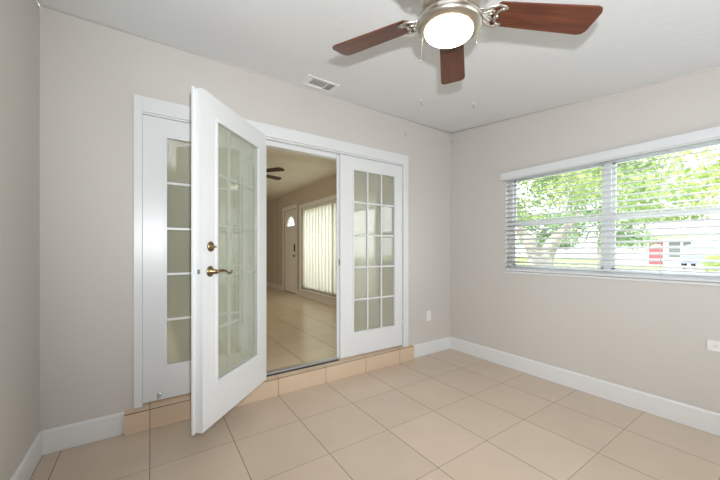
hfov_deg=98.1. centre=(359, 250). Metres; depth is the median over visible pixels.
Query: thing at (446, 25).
ceiling fan
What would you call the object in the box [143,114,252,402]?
door
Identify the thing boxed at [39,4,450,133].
trim
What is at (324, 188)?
wall
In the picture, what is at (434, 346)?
baseboard
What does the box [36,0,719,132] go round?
ceiling
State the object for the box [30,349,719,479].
floor
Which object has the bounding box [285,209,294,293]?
door
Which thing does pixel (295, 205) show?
trim
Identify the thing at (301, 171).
ceiling
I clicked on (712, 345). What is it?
wall outlet
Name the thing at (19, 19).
wall
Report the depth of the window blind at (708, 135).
2.49 m
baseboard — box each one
[10,431,41,479]
[42,411,124,455]
[266,282,335,306]
[413,337,450,357]
[450,337,719,435]
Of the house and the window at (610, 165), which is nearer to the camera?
the window at (610, 165)
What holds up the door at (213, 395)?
in the wall at (91, 73)
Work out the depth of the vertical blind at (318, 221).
6.67 m
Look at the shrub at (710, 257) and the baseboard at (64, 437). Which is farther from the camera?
the shrub at (710, 257)
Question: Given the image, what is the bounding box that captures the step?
[124,345,413,436]
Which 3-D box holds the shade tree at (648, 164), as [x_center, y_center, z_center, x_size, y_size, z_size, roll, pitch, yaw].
[4.153,-0.975,7.539,4.175,4.937,5.845,0,0,-34]
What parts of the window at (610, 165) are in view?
sash, sill, sash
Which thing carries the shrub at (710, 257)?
on the lawn
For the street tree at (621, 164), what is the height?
6.518 m
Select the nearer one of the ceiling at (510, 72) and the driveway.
the ceiling at (510, 72)
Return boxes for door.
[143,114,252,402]
[191,86,265,435]
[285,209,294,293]
[336,154,402,358]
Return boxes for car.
[680,244,719,265]
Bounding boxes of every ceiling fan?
[266,167,284,179]
[332,0,602,83]
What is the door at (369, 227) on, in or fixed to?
in the wall at (91, 73)
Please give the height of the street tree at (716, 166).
5.549 m
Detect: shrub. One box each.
[516,254,527,264]
[696,256,719,271]
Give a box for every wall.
[0,0,39,479]
[40,6,449,431]
[266,175,335,299]
[450,68,719,413]
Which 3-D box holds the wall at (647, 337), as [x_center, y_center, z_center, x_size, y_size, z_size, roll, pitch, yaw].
[2.172,-0.133,2.571,0.120,2.754,3.720,0,0,-34]
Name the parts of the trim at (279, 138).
casing, casing, casing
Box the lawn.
[516,256,668,269]
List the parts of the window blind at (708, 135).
ladder cord, rail, ladder cord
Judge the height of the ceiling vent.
0.033 m
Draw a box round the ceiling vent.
[299,74,339,92]
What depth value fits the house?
28.24 m
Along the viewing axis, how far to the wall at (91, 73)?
2.09 m
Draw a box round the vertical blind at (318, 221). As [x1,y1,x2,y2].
[302,200,335,295]
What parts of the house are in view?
door, door frame, pane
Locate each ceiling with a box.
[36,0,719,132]
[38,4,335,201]
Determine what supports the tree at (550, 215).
on the lawn
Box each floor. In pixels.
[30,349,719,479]
[266,286,335,370]
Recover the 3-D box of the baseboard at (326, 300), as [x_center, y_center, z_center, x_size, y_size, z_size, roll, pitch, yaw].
[-1.357,1.014,7.314,0.049,0.130,8.070,0,0,-34]
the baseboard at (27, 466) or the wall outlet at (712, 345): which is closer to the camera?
the baseboard at (27, 466)
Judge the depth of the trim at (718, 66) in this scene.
2.61 m
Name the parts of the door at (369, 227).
glass pane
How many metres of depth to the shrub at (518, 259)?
16.23 m
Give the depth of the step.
2.71 m
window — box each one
[299,194,335,298]
[505,141,719,285]
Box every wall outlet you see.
[426,311,430,320]
[707,339,719,351]
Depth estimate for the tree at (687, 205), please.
38.50 m
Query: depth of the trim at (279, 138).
2.59 m
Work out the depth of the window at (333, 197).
7.17 m
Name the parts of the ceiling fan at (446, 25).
blade, lamp globe, blade, blade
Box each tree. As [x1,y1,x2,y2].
[516,155,702,265]
[516,210,582,249]
[547,161,667,266]
[616,201,715,223]
[639,147,719,208]
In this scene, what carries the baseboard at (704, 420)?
attached to the wall at (647, 337)
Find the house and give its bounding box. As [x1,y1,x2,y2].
[590,220,719,265]
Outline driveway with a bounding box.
[661,268,717,271]
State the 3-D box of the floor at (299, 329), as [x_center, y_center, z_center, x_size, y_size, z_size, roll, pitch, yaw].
[-3.326,1.136,5.931,5.140,0.115,8.169,0,0,-34]
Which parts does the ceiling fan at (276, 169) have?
blade, blade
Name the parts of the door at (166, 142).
glass pane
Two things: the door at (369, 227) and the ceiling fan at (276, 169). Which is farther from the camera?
the ceiling fan at (276, 169)
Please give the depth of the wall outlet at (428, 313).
3.75 m
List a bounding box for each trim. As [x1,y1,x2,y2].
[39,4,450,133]
[134,94,407,408]
[282,204,296,294]
[451,66,719,133]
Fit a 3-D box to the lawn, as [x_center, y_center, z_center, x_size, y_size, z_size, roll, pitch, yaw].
[28.744,1.494,28.544,66.800,0.200,130.000,0,0,-34]
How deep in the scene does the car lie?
22.43 m
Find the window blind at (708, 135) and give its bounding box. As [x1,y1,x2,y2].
[500,126,719,282]

